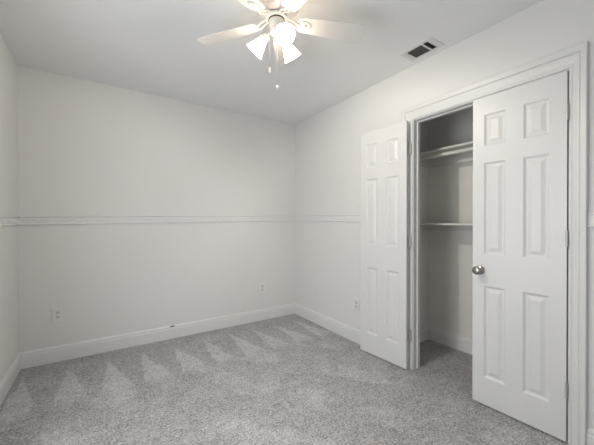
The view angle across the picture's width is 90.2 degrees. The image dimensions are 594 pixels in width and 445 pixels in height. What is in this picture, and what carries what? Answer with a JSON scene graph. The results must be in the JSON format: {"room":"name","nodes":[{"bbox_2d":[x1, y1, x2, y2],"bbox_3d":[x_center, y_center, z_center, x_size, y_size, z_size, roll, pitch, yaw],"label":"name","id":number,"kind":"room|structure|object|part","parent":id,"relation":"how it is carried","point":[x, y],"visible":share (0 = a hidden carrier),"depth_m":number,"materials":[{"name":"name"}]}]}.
{"room":"empty bedroom","nodes":[
{"label":"empty bedroom","id":0,"kind":"room"},
{"bbox_2d":[0,34,18,381],"bbox_3d":[-1.333,-0.034,0.847,0.140,2.500,3.959,0,0,-33],"label":"wall","id":1,"kind":"structure","parent":0,"point":[9,258],"depth_m":2.18,"materials":[{"name":"paint"}]},
{"bbox_2d":[0,216,19,226],"bbox_3d":[-1.883,-0.006,1.825,0.014,0.086,1.479,0,0,-33],"label":"trim","id":2,"kind":"structure","parent":1,"relation":"attached to","point":[4,220],"depth_m":2.17,"materials":[{"name":"paint"}]},
{"bbox_2d":[0,353,20,405],"bbox_3d":[-1.268,1.148,0.894,0.014,0.136,3.719,0,0,-33],"label":"baseboard","id":3,"kind":"structure","parent":1,"relation":"attached to","point":[14,369],"depth_m":2.16,"materials":[{"name":"paint"}]},
{"bbox_2d":[18,66,294,352],"bbox_3d":[-1.192,-0.043,3.235,2.716,2.500,0.120,0,0,-33],"label":"wall","id":4,"kind":"structure","parent":0,"point":[86,148],"depth_m":2.94,"materials":[{"name":"paint"}]},
{"bbox_2d":[52,307,63,322],"bbox_3d":[-2.082,0.803,2.577,0.080,0.124,0.009,0,0,-33],"label":"wall outlet","id":5,"kind":"object","parent":4,"relation":"attached to","point":[57,313],"visible":1,"depth_m":2.58,"materials":[{"name":"plastic"}]},
{"bbox_2d":[19,215,294,224],"bbox_3d":[-1.155,-0.037,3.179,2.716,0.113,0.014,0,0,-33],"label":"trim","id":6,"kind":"structure","parent":4,"relation":"attached to","point":[24,220],"depth_m":2.93,"materials":[{"name":"paint"}]},
{"bbox_2d":[20,303,294,368],"bbox_3d":[-1.155,1.139,3.183,2.716,0.136,0.014,0,0,-33],"label":"baseboard","id":7,"kind":"structure","parent":4,"relation":"attached to","point":[43,356],"depth_m":2.93,"materials":[{"name":"paint"}]},
{"bbox_2d":[259,283,264,292],"bbox_3d":[-0.430,0.809,3.662,0.080,0.124,0.009,0,0,-33],"label":"wall outlet","id":8,"kind":"object","parent":4,"relation":"attached to","point":[261,285],"visible":1,"depth_m":3.66,"materials":[{"name":"plastic"}]},
{"bbox_2d":[0,0,542,124],"bbox_3d":[0.117,-1.337,1.794,3.729,0.100,3.959,0,0,-33],"label":"ceiling","id":9,"kind":"structure","parent":0,"point":[153,47],"depth_m":2.14,"materials":[{"name":"paint"}]},
{"bbox_2d":[197,0,365,88],"bbox_3d":[-0.100,-1.008,1.617,1.005,0.557,0.969,0,0,-33],"label":"ceiling fan","id":10,"kind":"object","parent":9,"relation":"hanging from","point":[277,13],"visible":1,"depth_m":1.67,"materials":[{"name":"white wood"}]},
{"bbox_3d":[-0.405,-1.117,1.767,0.394,0.032,0.130,0,0,23],"label":"blade","id":11,"kind":"part","parent":10,"relation":"part of","materials":[{"name":"white wood"}]},
{"bbox_3d":[-0.320,-1.116,1.404,0.130,0.032,0.394,0,0,41],"label":"blade","id":12,"kind":"part","parent":10,"relation":"part of","materials":[{"name":"white wood"}]},
{"bbox_3d":[-0.234,-0.991,1.678,0.106,0.116,0.110,0,0,-33],"label":"lamp shade","id":13,"kind":"part","parent":10,"relation":"part of","materials":[{"name":"beige glass"}]},
{"bbox_3d":[-0.175,-1.040,1.659,0.065,0.049,0.051,0,0,43],"label":"light arm","id":14,"kind":"part","parent":10,"relation":"part of","materials":[{"name":"white ceramic"}]},
{"bbox_3d":[-0.107,-0.911,1.619,0.002,0.330,0.002,0,0,-33],"label":"pull chain","id":15,"kind":"part","parent":10,"relation":"part of","materials":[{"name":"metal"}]},
{"bbox_3d":[-0.078,-1.016,1.562,0.038,0.046,0.044,0,0,-33],"label":"bulb","id":16,"kind":"part","parent":10,"relation":"part of","materials":[{"name":"beige glass"}]},
{"bbox_3d":[-0.087,-1.118,1.960,0.130,0.032,0.394,0,0,5],"label":"blade","id":17,"kind":"part","parent":10,"relation":"part of","materials":[{"name":"white wood"}]},
{"bbox_3d":[-0.070,-0.989,1.537,0.104,0.117,0.114,0,0,-33],"label":"lamp shade","id":18,"kind":"part","parent":10,"relation":"part of","materials":[{"name":"beige glass"}]},
{"bbox_3d":[-0.041,-0.992,1.740,0.115,0.116,0.103,0,0,-33],"label":"lamp shade","id":19,"kind":"part","parent":10,"relation":"part of","materials":[{"name":"beige glass"}]},
{"bbox_3d":[0.051,-1.116,1.373,0.130,0.032,0.394,0,0,-31],"label":"blade","id":20,"kind":"part","parent":10,"relation":"part of","materials":[{"name":"white wood"}]},
{"bbox_3d":[0.196,-1.117,1.716,0.394,0.032,0.130,0,0,-13],"label":"blade","id":21,"kind":"part","parent":10,"relation":"part of","materials":[{"name":"white wood"}]},
{"bbox_2d":[399,36,444,60],"bbox_3d":[0.925,-1.285,2.208,0.174,0.008,0.268,0,0,-33],"label":"ceiling vent","id":22,"kind":"object","parent":9,"relation":"in","point":[430,44],"visible":1,"depth_m":2.19,"materials":[{"name":"white metal"}]},
{"bbox_2d":[0,314,567,444],"bbox_3d":[0.117,1.263,1.804,3.729,0.100,3.959,0,0,-33],"label":"floor","id":23,"kind":"structure","parent":0,"point":[291,379],"depth_m":2.04,"materials":[{"name":"grey carpet"}]},
{"bbox_2d":[420,121,428,327],"bbox_3d":[1.089,-0.042,2.939,0.614,2.500,0.080,0,0,-33],"label":"wall","id":24,"kind":"structure","parent":0,"point":[424,126],"depth_m":3.04,"materials":[{"name":"paint"}]},
{"bbox_2d":[420,326,428,342],"bbox_3d":[1.114,1.141,2.905,0.614,0.136,0.014,0,0,-33],"label":"baseboard","id":25,"kind":"structure","parent":24,"relation":"attached to","point":[424,332],"depth_m":3.02,"materials":[{"name":"paint"}]},
{"bbox_2d":[295,0,593,428],"bbox_3d":[1.030,-0.040,2.397,0.080,2.500,3.959,0,0,-33],"label":"wall","id":26,"kind":"structure","parent":0,"point":[328,142],"depth_m":2.92,"materials":[{"name":"paint"}]},
{"bbox_2d":[295,214,359,221],"bbox_3d":[0.436,-0.047,3.216,0.014,0.093,1.699,0,0,-33],"label":"trim","id":27,"kind":"structure","parent":26,"relation":"attached to","point":[336,218],"depth_m":3.31,"materials":[{"name":"paint"}]},
{"bbox_2d":[354,298,359,311],"bbox_3d":[0.597,0.824,2.979,0.009,0.124,0.080,0,0,-33],"label":"wall outlet","id":28,"kind":"object","parent":26,"relation":"attached to","point":[356,300],"visible":1,"depth_m":2.97,"materials":[{"name":"plastic"}]},
{"bbox_2d":[360,121,411,368],"bbox_3d":[0.776,0.185,2.621,0.064,2.030,0.498,0,0,-37],"label":"door","id":29,"kind":"structure","parent":26,"relation":"in","point":[385,333],"depth_m":2.57,"materials":[{"name":"paint"}]},
{"bbox_2d":[295,303,593,444],"bbox_3d":[0.990,1.143,2.376,0.014,0.136,3.719,0,0,-33],"label":"baseboard","id":30,"kind":"structure","parent":26,"relation":"attached to","point":[353,334],"depth_m":3.24,"materials":[{"name":"paint"}]},
{"bbox_2d":[401,41,587,444],"bbox_3d":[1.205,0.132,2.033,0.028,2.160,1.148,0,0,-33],"label":"trim","id":31,"kind":"structure","parent":26,"relation":"attached to","point":[574,58],"depth_m":1.60,"materials":[{"name":"paint"}]},
{"bbox_2d":[472,71,568,441],"bbox_3d":[1.326,0.188,1.806,0.092,2.030,0.490,0,0,-36],"label":"door","id":32,"kind":"structure","parent":26,"relation":"in","point":[521,133],"depth_m":1.78,"materials":[{"name":"paint"}]},
{"bbox_3d":[1.196,0.316,1.959,0.059,0.057,0.057,0,0,-36],"label":"knob","id":33,"kind":"part","parent":32,"relation":"part of","materials":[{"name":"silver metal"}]},
{"bbox_2d":[587,213,593,226],"bbox_3d":[1.768,-0.010,1.187,0.014,0.080,0.884,0,0,-33],"label":"trim","id":34,"kind":"structure","parent":26,"relation":"attached to","point":[590,216],"depth_m":1.55,"materials":[{"name":"paint"}]},
{"bbox_2d":[429,107,472,339],"bbox_3d":[1.862,-0.040,2.430,0.120,2.500,1.780,0,0,-33],"label":"wall","id":35,"kind":"structure","parent":0,"point":[450,186],"depth_m":2.87,"materials":[{"name":"paint"}]},
{"bbox_2d":[420,141,472,167],"bbox_3d":[1.678,-0.614,2.307,0.320,0.105,1.620,0,0,-33],"label":"closet shelf","id":36,"kind":"object","parent":35,"relation":"attached to","point":[463,152],"visible":0.3,"depth_m":2.75,"materials":[{"name":"paint"}]},
{"bbox_3d":[1.573,-0.606,2.239,0.033,0.033,1.576,0,0,-33],"label":"hanging rod","id":37,"kind":"part","parent":36,"relation":"part of","materials":[{"name":"paint"}]},
{"bbox_2d":[420,223,472,230],"bbox_3d":[1.686,0.044,2.315,0.300,0.072,1.620,0,0,-33],"label":"closet shelf","id":38,"kind":"object","parent":35,"relation":"attached to","point":[423,226],"visible":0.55,"depth_m":2.81,"materials":[{"name":"paint"}]},
{"bbox_2d":[429,326,472,354],"bbox_3d":[1.806,1.143,2.398,0.014,0.136,1.620,0,0,-33],"label":"baseboard","id":39,"kind":"structure","parent":35,"relation":"attached to","point":[461,343],"depth_m":2.86,"materials":[{"name":"paint"}]}
]}

